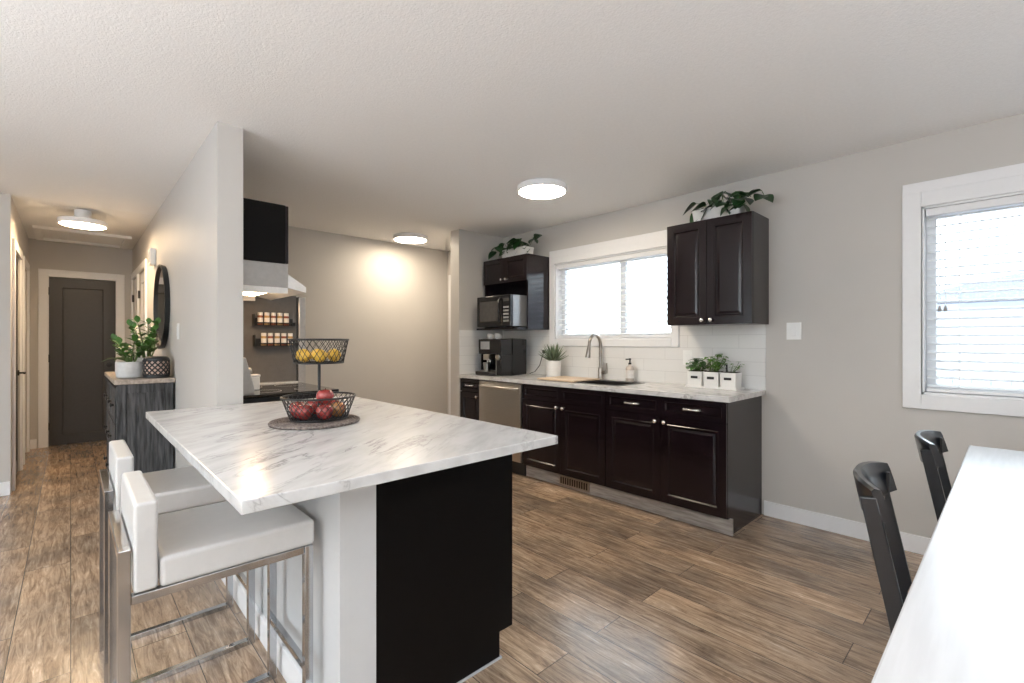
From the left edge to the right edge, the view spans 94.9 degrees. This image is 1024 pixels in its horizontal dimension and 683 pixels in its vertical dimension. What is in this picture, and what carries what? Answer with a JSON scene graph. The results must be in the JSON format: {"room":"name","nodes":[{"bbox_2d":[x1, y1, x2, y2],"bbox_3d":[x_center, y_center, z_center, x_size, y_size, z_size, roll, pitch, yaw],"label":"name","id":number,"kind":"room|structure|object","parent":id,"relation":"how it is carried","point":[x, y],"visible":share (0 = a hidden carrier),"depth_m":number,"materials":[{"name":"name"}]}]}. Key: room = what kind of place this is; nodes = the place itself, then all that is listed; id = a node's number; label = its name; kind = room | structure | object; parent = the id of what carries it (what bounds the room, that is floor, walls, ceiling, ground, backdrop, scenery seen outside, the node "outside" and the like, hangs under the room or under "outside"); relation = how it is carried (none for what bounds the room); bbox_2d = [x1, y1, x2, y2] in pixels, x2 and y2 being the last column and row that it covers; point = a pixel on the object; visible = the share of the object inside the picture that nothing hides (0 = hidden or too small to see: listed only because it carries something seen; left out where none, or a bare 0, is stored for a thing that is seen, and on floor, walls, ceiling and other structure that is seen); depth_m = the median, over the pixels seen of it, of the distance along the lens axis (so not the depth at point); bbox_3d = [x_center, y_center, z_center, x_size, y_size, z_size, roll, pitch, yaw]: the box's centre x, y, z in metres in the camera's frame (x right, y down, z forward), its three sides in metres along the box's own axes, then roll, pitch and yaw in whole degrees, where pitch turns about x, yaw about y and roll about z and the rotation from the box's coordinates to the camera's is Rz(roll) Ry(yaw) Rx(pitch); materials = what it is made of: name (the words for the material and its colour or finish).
{"room":"kitchen","nodes":[
{"label":"kitchen","id":0,"kind":"room"},
{"bbox_2d":[0,193,11,494],"bbox_3d":[-5.499,0.025,2.600,3.742,2.450,0.120,0,0,-43],"label":"wall","id":1,"kind":"structure","parent":0,"point":[5,199],"depth_m":3.82,"materials":[{"name":"beige paint"}]},
{"bbox_2d":[0,481,10,495],"bbox_3d":[-5.454,1.195,2.551,3.742,0.110,0.014,0,0,-43],"label":"baseboard","id":2,"kind":"structure","parent":1,"relation":"attached to","point":[5,487],"depth_m":3.81,"materials":[{"name":"white paint"}]},
{"bbox_2d":[12,199,27,470],"bbox_3d":[-4.940,0.025,4.648,0.122,2.450,2.100,0,0,-43],"label":"wall","id":3,"kind":"structure","parent":0,"point":[19,233],"depth_m":4.54,"materials":[{"name":"beige paint"}]},
{"bbox_2d":[12,238,25,490],"bbox_3d":[-4.516,0.191,4.237,0.162,2.118,0.910,0,0,-43],"label":"door","id":4,"kind":"structure","parent":3,"relation":"in","point":[16,249],"depth_m":4.40,"materials":[{"name":"white paint"}]},
{"bbox_2d":[23,256,29,464],"bbox_3d":[-5.266,0.191,5.014,0.133,2.118,0.830,0,0,-43],"label":"door","id":5,"kind":"structure","parent":3,"relation":"in","point":[26,265],"depth_m":5.27,"materials":[{"name":"white paint"}]},
{"bbox_2d":[28,238,131,447],"bbox_3d":[-5.411,0.025,5.749,1.182,2.450,0.150,0,0,-43],"label":"wall","id":6,"kind":"structure","parent":0,"point":[42,254],"depth_m":5.63,"materials":[{"name":"beige paint"}]},
{"bbox_2d":[30,439,36,448],"bbox_3d":[-5.585,1.195,5.474,0.068,0.110,0.014,0,0,-43],"label":"baseboard","id":7,"kind":"structure","parent":6,"relation":"attached to","point":[33,442],"depth_m":5.47,"materials":[{"name":"white paint"}]},
{"bbox_2d":[38,268,124,447],"bbox_3d":[-5.312,0.196,5.823,0.783,2.108,0.158,0,0,-43],"label":"door","id":8,"kind":"structure","parent":6,"relation":"in","point":[76,317],"depth_m":5.75,"materials":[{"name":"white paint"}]},
{"bbox_2d":[132,121,375,682],"bbox_3d":[-2.744,0.025,3.860,0.132,2.450,6.615,0,0,-43],"label":"wall","id":9,"kind":"structure","parent":0,"point":[196,232],"depth_m":2.59,"materials":[{"name":"beige paint"}]},
{"bbox_2d":[131,268,136,360],"bbox_3d":[-4.620,0.191,5.841,0.133,2.118,0.750,0,0,-43],"label":"door","id":10,"kind":"structure","parent":9,"relation":"in","point":[134,274],"depth_m":6.00,"materials":[{"name":"white paint"}]},
{"bbox_2d":[137,258,146,357],"bbox_3d":[-4.075,0.191,5.261,0.133,2.118,0.900,0,0,-43],"label":"door","id":11,"kind":"structure","parent":9,"relation":"in","point":[142,294],"depth_m":5.35,"materials":[{"name":"white paint"}]},
{"bbox_2d":[148,248,155,265],"bbox_3d":[-3.393,-0.795,4.427,0.048,0.150,0.160,0,0,-43],"label":"door chime","id":12,"kind":"object","parent":9,"relation":"attached to","point":[152,251],"visible":1,"depth_m":4.37,"materials":[{"name":"white plastic"}]},
{"bbox_2d":[153,264,169,348],"bbox_3d":[-2.992,-0.295,4.008,0.036,0.720,0.720,0,0,-43],"label":"round mirror","id":13,"kind":"object","parent":9,"relation":"attached to","point":[161,298],"visible":0.88,"depth_m":3.93,"materials":[{"name":"black metal"}]},
{"bbox_2d":[156,268,163,344],"bbox_3d":[-2.990,-0.295,4.010,0.012,0.678,0.678,0,0,-43],"label":"mirror glass","id":14,"kind":"object","parent":13,"relation":"attached to","point":[159,271],"depth_m":4.02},
{"bbox_2d":[243,198,287,263],"bbox_3d":[-1.831,-0.696,3.246,0.356,0.379,0.760,0,0,-43],"label":"upper cabinet","id":15,"kind":"object","parent":9,"relation":"attached to","point":[265,224],"visible":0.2,"depth_m":2.98,"materials":[{"name":"black wood"}]},
{"bbox_2d":[243,260,305,300],"bbox_3d":[-1.800,-0.405,3.275,0.441,0.199,0.760,0,0,-43],"label":"range hood","id":16,"kind":"object","parent":15,"relation":"attached to","point":[266,280],"visible":0.7,"depth_m":3.01,"materials":[{"name":"grey metal"}]},
{"bbox_2d":[288,226,446,413],"bbox_3d":[-1.988,0.025,5.301,2.942,2.450,0.150,0,0,-43],"label":"wall","id":17,"kind":"structure","parent":0,"point":[389,299],"depth_m":5.55,"materials":[{"name":"beige paint"}]},
{"bbox_2d":[0,440,923,682],"bbox_3d":[-1.978,1.300,1.778,8.150,0.100,11.100,0,0,-43],"label":"floor","id":18,"kind":"structure","parent":0,"point":[604,590],"depth_m":2.27,"materials":[{"name":"wood"}]},
{"bbox_2d":[103,372,174,472],"bbox_3d":[-3.128,0.762,3.906,0.373,0.975,1.282,0,0,-43],"label":"wooden chest","id":19,"kind":"object","parent":18,"relation":"on","point":[129,400],"visible":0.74,"depth_m":3.47,"materials":[{"name":"grey wood"}]},
{"bbox_2d":[103,331,157,377],"bbox_3d":[-2.913,0.092,3.597,0.456,0.364,0.280,0,0,24],"label":"potted plant","id":20,"kind":"object","parent":19,"relation":"on","point":[127,368],"visible":0.98,"depth_m":3.53,"materials":[{"name":"green plant"}]},
{"bbox_2d":[126,315,160,360],"bbox_3d":[-2.919,0.036,3.727,0.212,0.476,0.413,0,0,-43],"label":"potted plant","id":21,"kind":"object","parent":19,"relation":"on","point":[133,325],"visible":0.57,"depth_m":3.71,"materials":[{"name":"green plant"}]},
{"bbox_2d":[142,356,169,377],"bbox_3d":[-2.701,0.194,3.571,0.171,0.161,0.171,0,0,-43],"label":"candle lantern","id":22,"kind":"object","parent":19,"relation":"on","point":[152,366],"visible":1,"depth_m":3.51,"materials":[{"name":"black metal"}]},
{"bbox_2d":[99,440,254,682],"bbox_3d":[-1.369,0.829,1.930,0.478,0.842,0.395,0,0,-43],"label":"bar stool","id":23,"kind":"object","parent":18,"relation":"on","point":[176,489],"visible":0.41,"depth_m":1.84,"materials":[{"name":"leather"}]},
{"bbox_2d":[108,471,313,682],"bbox_3d":[-0.930,0.829,1.462,0.478,0.842,0.395,0,0,-43],"label":"bar stool","id":24,"kind":"object","parent":18,"relation":"on","point":[184,549],"visible":0.99,"depth_m":1.36,"materials":[{"name":"leather"}]},
{"bbox_2d":[243,296,305,382],"bbox_3d":[-2.291,0.425,4.077,0.781,1.610,0.880,0,0,-43],"label":"refrigerator","id":25,"kind":"object","parent":18,"relation":"on","point":[273,363],"visible":0.16,"depth_m":3.82,"materials":[{"name":"metal"}]},
{"bbox_2d":[252,314,294,325],"bbox_3d":[-1.913,-0.171,3.779,0.305,0.090,0.068,0,0,-43],"label":"spice rack","id":26,"kind":"object","parent":25,"relation":"attached to","point":[254,320],"visible":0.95,"depth_m":3.74,"materials":[{"name":"black metal"}]},
{"bbox_2d":[257,312,262,324],"bbox_3d":[-1.986,-0.181,3.707,0.040,0.100,0.040,0,0,-43],"label":"spice jar","id":27,"kind":"object","parent":26,"relation":"in","point":[259,317],"visible":1,"depth_m":3.69,"materials":[{"name":"glass"}]},
{"bbox_2d":[264,312,269,324],"bbox_3d":[-1.951,-0.181,3.740,0.040,0.100,0.040,0,0,-43],"label":"spice jar","id":28,"kind":"object","parent":26,"relation":"in","point":[266,314],"visible":0.96,"depth_m":3.73,"materials":[{"name":"glass"}]},
{"bbox_2d":[277,313,282,324],"bbox_3d":[-1.880,-0.181,3.807,0.040,0.100,0.040,0,0,-43],"label":"spice jar","id":29,"kind":"object","parent":26,"relation":"in","point":[279,315],"visible":0.92,"depth_m":3.79,"materials":[{"name":"glass"}]},
{"bbox_2d":[253,335,297,345],"bbox_3d":[-1.904,-0.008,3.788,0.320,0.090,0.068,0,0,-43],"label":"spice rack","id":30,"kind":"object","parent":25,"relation":"attached to","point":[256,342],"visible":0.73,"depth_m":3.73,"materials":[{"name":"black metal"}]},
{"bbox_2d":[261,333,266,345],"bbox_3d":[-1.968,-0.018,3.724,0.040,0.100,0.040,0,0,-43],"label":"spice jar","id":31,"kind":"object","parent":30,"relation":"in","point":[263,335],"visible":0.98,"depth_m":3.71,"materials":[{"name":"glass"}]},
{"bbox_2d":[274,333,279,345],"bbox_3d":[-1.895,-0.018,3.793,0.040,0.100,0.040,0,0,-43],"label":"spice jar","id":32,"kind":"object","parent":30,"relation":"in","point":[277,335],"visible":0.98,"depth_m":3.78,"materials":[{"name":"glass"}]},
{"bbox_2d":[281,333,286,345],"bbox_3d":[-1.859,-0.018,3.827,0.040,0.100,0.040,0,0,-43],"label":"spice jar","id":33,"kind":"object","parent":30,"relation":"in","point":[283,338],"visible":0.99,"depth_m":3.81,"materials":[{"name":"glass"}]},
{"bbox_2d":[260,381,298,384],"bbox_3d":[-2.017,0.787,3.660,0.650,0.925,0.093,0,0,-43],"label":"countertop","id":34,"kind":"structure","parent":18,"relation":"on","point":[276,382],"depth_m":3.75,"materials":[{"name":"stone"}]},
{"bbox_2d":[243,357,338,403],"bbox_3d":[-1.701,0.660,3.369,0.709,1.139,0.760,0,0,-43],"label":"range","id":35,"kind":"object","parent":18,"relation":"on","point":[267,392],"visible":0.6,"depth_m":3.08,"materials":[{"name":"black metal"}]},
{"bbox_2d":[251,374,259,389],"bbox_3d":[-1.792,0.281,3.256,0.071,0.105,0.076,0,0,-43],"label":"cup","id":36,"kind":"object","parent":35,"relation":"on","point":[255,377],"visible":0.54,"depth_m":3.24,"materials":[{"name":"white ceramic"}]},
{"bbox_2d":[243,382,338,398],"bbox_3d":[-1.717,0.344,3.353,0.663,0.020,0.760,0,0,-43],"label":"cooktop","id":37,"kind":"object","parent":35,"relation":"in","point":[266,391],"depth_m":3.20,"materials":[{"name":"black glass"}]},
{"bbox_2d":[376,454,511,682],"bbox_3d":[-0.739,0.816,2.276,0.620,0.868,1.571,0,0,-43],"label":"base cabinet","id":38,"kind":"object","parent":18,"relation":"on","point":[444,537],"visible":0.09,"depth_m":1.67,"materials":[{"name":"black wood"}]},
{"bbox_2d":[146,395,557,514],"bbox_3d":[-0.826,0.366,2.044,1.050,0.032,1.798,0,0,-43],"label":"countertop","id":39,"kind":"structure","parent":38,"relation":"on","point":[255,466],"depth_m":1.57,"materials":[{"name":"stone"}]},
{"bbox_2d":[268,414,359,429],"bbox_3d":[-0.849,0.343,2.029,0.365,0.011,0.365,0,0,-12],"label":"woven trivet","id":40,"kind":"object","parent":39,"relation":"on","point":[283,423],"visible":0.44,"depth_m":1.92,"materials":[{"name":"wicker"}]},
{"bbox_2d":[280,339,355,422],"bbox_3d":[-0.841,0.161,2.050,0.308,0.347,0.308,0,0,-17],"label":"fruit basket","id":41,"kind":"object","parent":40,"relation":"on","point":[314,419],"visible":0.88,"depth_m":1.98,"materials":[{"name":"black metal"}]},
{"bbox_2d":[289,402,303,417],"bbox_3d":[-0.914,0.293,2.012,0.070,0.070,0.071,0,0,-43],"label":"apple","id":42,"kind":"object","parent":41,"relation":"in","point":[294,405],"visible":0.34,"depth_m":1.98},
{"bbox_2d":[296,403,313,419],"bbox_3d":[-0.869,0.293,1.970,0.070,0.070,0.071,0,0,-43],"label":"apple","id":43,"kind":"object","parent":41,"relation":"in","point":[306,406],"visible":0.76,"depth_m":1.95,"materials":[{"name":"food"}]},
{"bbox_2d":[298,349,311,361],"bbox_3d":[-0.878,0.060,1.990,0.056,0.056,0.058,0,0,-20],"label":"lemon","id":44,"kind":"object","parent":41,"relation":"on","point":[307,353],"visible":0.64,"depth_m":1.97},
{"bbox_2d":[280,391,355,422],"bbox_3d":[-0.841,0.284,2.050,0.308,0.101,0.308,0,0,-43],"label":"bowl","id":45,"kind":"object","parent":41,"relation":"attached to","point":[314,419],"depth_m":1.97,"materials":[{"name":"black metal"}]},
{"bbox_2d":[311,349,328,361],"bbox_3d":[-0.811,0.060,1.985,0.058,0.056,0.056,0,0,14],"label":"lemon","id":46,"kind":"object","parent":41,"relation":"on","point":[319,353],"visible":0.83,"depth_m":1.97,"materials":[{"name":"food"}]},
{"bbox_2d":[315,404,332,419],"bbox_3d":[-0.787,0.293,1.973,0.070,0.070,0.071,0,0,-43],"label":"apple","id":47,"kind":"object","parent":41,"relation":"in","point":[321,406],"visible":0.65,"depth_m":1.95,"materials":[{"name":"food"}]},
{"bbox_2d":[316,388,333,403],"bbox_3d":[-0.809,0.236,2.033,0.073,0.072,0.074,0,0,-43],"label":"apple","id":48,"kind":"object","parent":41,"relation":"in","point":[325,393],"visible":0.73,"depth_m":2.01,"materials":[{"name":"food"}]},
{"bbox_2d":[328,349,340,361],"bbox_3d":[-0.771,0.060,2.041,0.056,0.056,0.058,0,0,-31],"label":"lemon","id":49,"kind":"object","parent":41,"relation":"in","point":[331,352],"visible":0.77,"depth_m":2.02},
{"bbox_2d":[330,402,345,416],"bbox_3d":[-0.763,0.293,2.057,0.070,0.070,0.071,0,0,-43],"label":"apple","id":50,"kind":"object","parent":41,"relation":"in","point":[335,403],"visible":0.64,"depth_m":2.03,"materials":[{"name":"food"}]},
{"bbox_2d":[460,378,479,419],"bbox_3d":[-0.230,0.819,5.095,0.639,0.862,0.327,0,0,-43],"label":"base cabinet","id":51,"kind":"object","parent":18,"relation":"on","point":[469,393],"visible":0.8,"depth_m":4.90,"materials":[{"name":"black wood"}]},
{"bbox_2d":[479,380,525,475],"bbox_3d":[0.069,0.819,4.728,0.666,0.862,0.612,0,0,-43],"label":"dishwasher","id":52,"kind":"object","parent":18,"relation":"on","point":[500,402],"visible":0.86,"depth_m":4.48,"materials":[{"name":"silver metal"}]},
{"bbox_2d":[522,384,606,485],"bbox_3d":[0.622,0.819,4.190,0.637,0.862,0.923,0,0,-43],"label":"base cabinet","id":53,"kind":"object","parent":18,"relation":"on","point":[577,417],"visible":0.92,"depth_m":3.93,"materials":[{"name":"black wood"}]},
{"bbox_2d":[526,465,732,535],"bbox_3d":[0.453,1.192,4.033,0.014,0.108,2.810,0,0,-43],"label":"board","id":54,"kind":"object","parent":18,"relation":"on","point":[703,520],"visible":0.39,"depth_m":3.43,"materials":[{"name":"grey wood"}]},
{"bbox_2d":[559,475,589,491],"bbox_3d":[0.519,1.190,3.945,0.009,0.080,0.320,0,0,-43],"label":"floor vent","id":55,"kind":"object","parent":54,"relation":"attached to","point":[564,480],"visible":1,"depth_m":3.93,"materials":[{"name":"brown metal"}]},
{"bbox_2d":[606,391,761,533],"bbox_3d":[1.255,0.819,3.514,0.639,0.862,0.924,0,0,-43],"label":"base cabinet","id":56,"kind":"object","parent":18,"relation":"on","point":[702,456],"visible":0.99,"depth_m":3.23,"materials":[{"name":"black wood"}]},
{"bbox_2d":[459,373,765,402],"bbox_3d":[0.628,0.367,4.190,0.632,0.034,2.820,0,0,-43],"label":"countertop","id":57,"kind":"structure","parent":56,"relation":"on","point":[646,388],"depth_m":3.51,"materials":[{"name":"stone"}]},
{"bbox_2d":[475,338,525,375],"bbox_3d":[-0.121,0.159,4.936,0.420,0.384,0.378,0,0,-43],"label":"coffee machine","id":58,"kind":"object","parent":57,"relation":"on","point":[499,357],"visible":1,"depth_m":4.82,"materials":[{"name":"black plastic"}]},
{"bbox_2d":[475,371,498,375],"bbox_3d":[-0.229,0.330,4.895,0.208,0.039,0.290,0,0,-43],"label":"drip tray","id":59,"kind":"object","parent":58,"relation":"on","point":[485,373],"depth_m":4.79,"materials":[{"name":"black metal"}]},
{"bbox_2d":[539,342,568,376],"bbox_3d":[0.393,0.178,4.566,0.279,0.343,0.289,0,0,-43],"label":"potted succulent","id":60,"kind":"object","parent":57,"relation":"on","point":[553,362],"visible":0.99,"depth_m":4.51,"materials":[{"name":"green plant"}]},
{"bbox_2d":[546,360,560,376],"bbox_3d":[0.402,0.267,4.568,0.152,0.165,0.152,0,0,-43],"label":"pot","id":61,"kind":"object","parent":60,"relation":"on","point":[553,367],"depth_m":4.51,"materials":[{"name":"white ceramic"}]},
{"bbox_2d":[537,376,599,381],"bbox_3d":[0.508,0.338,4.239,0.375,0.015,0.425,0,0,-43],"label":"cutting board","id":62,"kind":"object","parent":57,"relation":"on","point":[556,378],"visible":1,"depth_m":4.19,"materials":[{"name":"wood"}]},
{"bbox_2d":[548,380,641,385],"bbox_3d":[0.688,0.443,4.110,0.392,0.194,0.832,0,0,-43],"label":"sink","id":63,"kind":"object","parent":57,"relation":"in","point":[598,382],"visible":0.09,"depth_m":4.10,"materials":[{"name":"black metal"}]},
{"bbox_2d":[581,380,634,384],"bbox_3d":[0.688,0.446,4.110,0.362,0.188,0.802,0,0,-43],"label":"basin","id":64,"kind":"object","parent":63,"relation":"in","point":[599,382],"depth_m":4.13,"materials":[{"name":"metal"}]},
{"bbox_2d":[585,333,607,379],"bbox_3d":[0.770,0.138,4.269,0.246,0.424,0.114,0,0,-43],"label":"kitchen faucet","id":65,"kind":"object","parent":57,"relation":"on","point":[601,371],"visible":0.91,"depth_m":4.32,"materials":[{"name":"silver metal"}]},
{"bbox_2d":[625,358,633,381],"bbox_3d":[1.031,0.248,4.109,0.074,0.202,0.073,0,0,-43],"label":"soap dispenser","id":66,"kind":"object","parent":57,"relation":"on","point":[629,369],"visible":0.98,"depth_m":4.08,"materials":[{"name":"ceramic"}]},
{"bbox_2d":[626,364,633,381],"bbox_3d":[1.031,0.274,4.110,0.073,0.150,0.073,0,0,-43],"label":"bottle","id":67,"kind":"object","parent":66,"relation":"on","point":[629,369],"depth_m":4.08,"materials":[{"name":"ceramic"}]},
{"bbox_2d":[685,384,744,390],"bbox_3d":[1.519,0.342,3.532,0.140,0.015,0.386,0,0,-43],"label":"tray","id":68,"kind":"object","parent":57,"relation":"on","point":[687,385],"visible":0.72,"depth_m":3.45,"materials":[{"name":"white ceramic"}]},
{"bbox_2d":[686,358,709,385],"bbox_3d":[1.423,0.236,3.612,0.201,0.214,0.198,0,0,-43],"label":"herb pot","id":69,"kind":"object","parent":68,"relation":"on","point":[695,374],"visible":0.98,"depth_m":3.59,"materials":[{"name":"white ceramic"}]},
{"bbox_2d":[703,354,730,386],"bbox_3d":[1.524,0.217,3.521,0.184,0.251,0.204,0,0,-11],"label":"herb pot","id":70,"kind":"object","parent":68,"relation":"on","point":[711,378],"visible":0.99,"depth_m":3.49,"materials":[{"name":"white ceramic"}]},
{"bbox_2d":[720,363,743,387],"bbox_3d":[1.618,0.244,3.434,0.130,0.196,0.148,0,0,-43],"label":"herb pot","id":71,"kind":"object","parent":68,"relation":"on","point":[728,379],"visible":0.99,"depth_m":3.41,"materials":[{"name":"white ceramic"}]},
{"bbox_2d":[853,461,911,635],"bbox_3d":[1.304,0.826,1.336,0.540,0.848,0.420,0,0,41],"label":"dining chair","id":72,"kind":"object","parent":18,"relation":"on","point":[874,480],"visible":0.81,"depth_m":1.33,"materials":[{"name":"black paint"}]},
{"bbox_2d":[914,430,951,521],"bbox_3d":[1.980,0.826,1.897,0.540,0.848,0.420,0,0,45],"label":"dining chair","id":73,"kind":"object","parent":18,"relation":"on","point":[931,445],"visible":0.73,"depth_m":1.91,"materials":[{"name":"black metal"}]},
{"bbox_2d":[871,445,1023,682],"bbox_3d":[1.647,0.875,1.126,2.383,0.750,0.900,0,0,-43],"label":"dining table","id":74,"kind":"object","parent":18,"relation":"on","point":[960,619],"visible":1,"depth_m":0.94,"materials":[{"name":"white laminate"}]},
{"bbox_2d":[451,229,502,416],"bbox_3d":[-0.385,0.025,5.279,0.634,2.450,0.150,0,0,-43],"label":"wall","id":75,"kind":"structure","parent":0,"point":[470,250],"depth_m":5.09,"materials":[{"name":"beige paint"}]},
{"bbox_2d":[459,330,502,373],"bbox_3d":[-0.333,0.114,5.220,0.622,0.472,0.008,0,0,-43],"label":"backsplash","id":76,"kind":"structure","parent":75,"relation":"attached to","point":[469,356],"depth_m":5.10,"materials":[{"name":"white tile"}]},
{"bbox_2d":[0,0,1023,250],"bbox_3d":[-1.978,-1.260,1.778,8.150,0.120,11.100,0,0,-43],"label":"ceiling","id":77,"kind":"structure","parent":0,"point":[379,120],"depth_m":2.30,"materials":[{"name":"paint"}]},
{"bbox_2d":[32,225,131,248],"bbox_3d":[-4.910,-1.185,5.389,0.800,0.030,0.788,0,0,-43],"label":"hatch","id":78,"kind":"object","parent":77,"relation":"attached to","point":[44,233],"visible":1,"depth_m":5.37,"materials":[{"name":"paint"}]},
{"bbox_2d":[57,209,107,229],"bbox_3d":[-3.944,-1.127,4.321,0.348,0.145,0.348,0,0,-43],"label":"ceiling lamp","id":79,"kind":"object","parent":77,"relation":"attached to","point":[82,219],"visible":1,"depth_m":4.26,"materials":[{"name":"white paint"}]},
{"bbox_2d":[59,221,104,229],"bbox_3d":[-3.944,-1.065,4.321,0.322,0.019,0.322,0,0,-43],"label":"diffuser","id":80,"kind":"object","parent":79,"relation":"attached to","point":[89,225],"depth_m":4.28,"materials":[{"name":"plastic"}]},
{"bbox_2d":[393,232,427,243],"bbox_3d":[-1.155,-1.171,5.349,0.382,0.055,0.382,0,0,-43],"label":"ceiling lamp","id":81,"kind":"object","parent":77,"relation":"attached to","point":[406,237],"visible":1,"depth_m":5.24,"materials":[{"name":"white paint"}]},
{"bbox_2d":[395,237,425,243],"bbox_3d":[-1.155,-1.153,5.349,0.356,0.019,0.356,0,0,-43],"label":"diffuser","id":82,"kind":"object","parent":81,"relation":"attached to","point":[410,240],"depth_m":5.32,"materials":[{"name":"plastic"}]},
{"bbox_2d":[517,178,566,199],"bbox_3d":[0.232,-1.171,3.630,0.382,0.055,0.382,0,0,-43],"label":"ceiling lamp","id":83,"kind":"object","parent":77,"relation":"attached to","point":[537,188],"visible":1,"depth_m":3.54,"materials":[{"name":"white paint"}]},
{"bbox_2d":[519,185,564,198],"bbox_3d":[0.232,-1.153,3.630,0.356,0.019,0.356,0,0,-43],"label":"diffuser","id":84,"kind":"object","parent":83,"relation":"attached to","point":[526,191],"depth_m":3.59,"materials":[{"name":"plastic"}]},
{"bbox_2d":[447,113,1023,537],"bbox_3d":[1.898,0.025,3.428,0.160,2.450,8.200,0,0,-43],"label":"wall","id":85,"kind":"structure","parent":0,"point":[832,401],"depth_m":3.05,"materials":[{"name":"beige paint"}]},
{"bbox_2d":[448,275,450,414],"bbox_3d":[-0.480,0.186,5.914,0.133,2.128,0.910,0,0,-43],"label":"door","id":86,"kind":"structure","parent":85,"relation":"in","point":[449,276],"depth_m":6.18,"materials":[{"name":"white paint"}]},
{"bbox_2d":[477,253,548,330],"bbox_3d":[-0.001,-0.501,5.003,0.449,0.758,0.675,0,0,-43],"label":"upper cabinet","id":87,"kind":"object","parent":85,"relation":"attached to","point":[526,274],"visible":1,"depth_m":4.85,"materials":[{"name":"black wood"}]},
{"bbox_2d":[477,294,526,327],"bbox_3d":[-0.055,-0.302,4.924,0.459,0.325,0.515,0,0,-43],"label":"microwave oven","id":88,"kind":"object","parent":87,"relation":"on","point":[509,310],"visible":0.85,"depth_m":4.73,"materials":[{"name":"black plastic"}]},
{"bbox_2d":[477,327,533,330],"bbox_3d":[-0.004,-0.131,4.999,0.438,0.018,0.639,0,0,-43],"label":"shelf","id":89,"kind":"object","parent":87,"relation":"attached to","point":[489,328],"depth_m":4.79,"materials":[{"name":"wood"}]},
{"bbox_2d":[488,234,541,259],"bbox_3d":[0.054,-0.977,4.880,0.287,0.218,0.681,0,0,-43],"label":"pothos","id":90,"kind":"object","parent":87,"relation":"on","point":[516,249],"visible":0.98,"depth_m":4.89,"materials":[{"name":"green plant"}]},
{"bbox_2d":[502,246,533,257],"bbox_3d":[0.054,-0.931,4.982,0.139,0.100,0.369,0,0,-43],"label":"pot","id":91,"kind":"object","parent":87,"relation":"on","point":[520,250],"depth_m":4.89,"materials":[{"name":"white ceramic"}]},
{"bbox_2d":[549,230,679,346],"bbox_3d":[0.941,-0.444,4.433,0.178,0.983,1.433,0,0,-43],"label":"window","id":92,"kind":"structure","parent":85,"relation":"in","point":[657,240],"depth_m":4.39,"materials":[{"name":"white paint"}]},
{"bbox_2d":[557,248,670,337],"bbox_3d":[0.916,-0.411,4.407,0.071,0.751,1.266,0,0,-43],"label":"window blind","id":93,"kind":"object","parent":92,"relation":"attached to","point":[643,255],"visible":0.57,"depth_m":4.35,"materials":[{"name":"white paint"}]},
{"bbox_2d":[503,325,765,389],"bbox_3d":[0.860,0.114,4.410,0.008,0.472,2.822,0,0,-43],"label":"backsplash","id":94,"kind":"structure","parent":85,"relation":"attached to","point":[742,344],"depth_m":3.91,"materials":[{"name":"white tile"}]},
{"bbox_2d":[683,350,691,364],"bbox_3d":[1.419,0.130,3.802,0.010,0.118,0.075,0,0,-43],"label":"wall outlet","id":95,"kind":"object","parent":94,"relation":"attached to","point":[687,354],"visible":0.96,"depth_m":3.80,"materials":[{"name":"white plastic"}]},
{"bbox_2d":[667,211,768,325],"bbox_3d":[1.504,-0.501,3.475,0.347,0.758,0.617,0,0,-43],"label":"upper cabinet","id":96,"kind":"object","parent":85,"relation":"attached to","point":[718,267],"visible":1,"depth_m":3.33,"materials":[{"name":"black wood"}]},
{"bbox_2d":[692,203,745,221],"bbox_3d":[1.516,-0.931,3.447,0.129,0.100,0.349,0,0,-43],"label":"pot","id":97,"kind":"object","parent":96,"relation":"on","point":[715,212],"depth_m":3.42,"materials":[{"name":"white ceramic"}]},
{"bbox_2d":[683,189,773,221],"bbox_3d":[1.500,-0.966,3.364,0.344,0.221,0.633,0,0,-17],"label":"pothos","id":98,"kind":"object","parent":96,"relation":"on","point":[716,208],"visible":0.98,"depth_m":3.32,"materials":[{"name":"green plant"}]},
{"bbox_2d":[786,322,800,339],"bbox_3d":[1.948,-0.072,3.249,0.011,0.118,0.090,0,0,-43],"label":"light switch","id":99,"kind":"object","parent":85,"relation":"attached to","point":[793,330],"visible":1,"depth_m":3.25,"materials":[{"name":"white plastic"}]},
{"bbox_2d":[764,500,930,554],"bbox_3d":[3.160,1.198,1.956,0.014,0.105,3.925,0,0,-43],"label":"baseboard","id":100,"kind":"structure","parent":85,"relation":"attached to","point":[913,543],"depth_m":3.08,"materials":[{"name":"white paint"}]},
{"bbox_2d":[902,163,1023,416],"bbox_3d":[2.963,-0.269,2.280,0.178,1.333,1.641,0,0,-43],"label":"window","id":101,"kind":"structure","parent":85,"relation":"in","point":[1001,181],"depth_m":2.76,"materials":[{"name":"white paint"}]},
{"bbox_2d":[926,194,1023,396],"bbox_3d":[2.937,-0.241,2.255,0.071,1.071,1.430,0,0,-43],"label":"window blind","id":102,"kind":"object","parent":101,"relation":"attached to","point":[957,209],"visible":1,"depth_m":2.62,"materials":[{"name":"white paint"}]},
{"label":"outside","id":103,"kind":"structure","parent":0,"visible":0},
{"bbox_3d":[7.290,1.800,6.845,100.000,0.100,80.000,0,0,-43],"label":"ground","id":104,"kind":"structure","parent":103,"visible":0},
{"bbox_2d":[937,272,1023,378],"bbox_3d":[15.209,0.050,10.098,15.200,3.400,9.700,0,0,-43],"label":"house","id":105,"kind":"structure","parent":104,"relation":"on","point":[1014,284],"depth_m":7.67,"materials":[{"name":"white"}]},
{"bbox_2d":[937,358,1023,387],"bbox_3d":[8.316,1.000,5.066,0.060,1.500,12.000,0,0,-43],"label":"fence","id":106,"kind":"object","parent":104,"relation":"on","point":[939,364],"visible":0.03,"depth_m":6.72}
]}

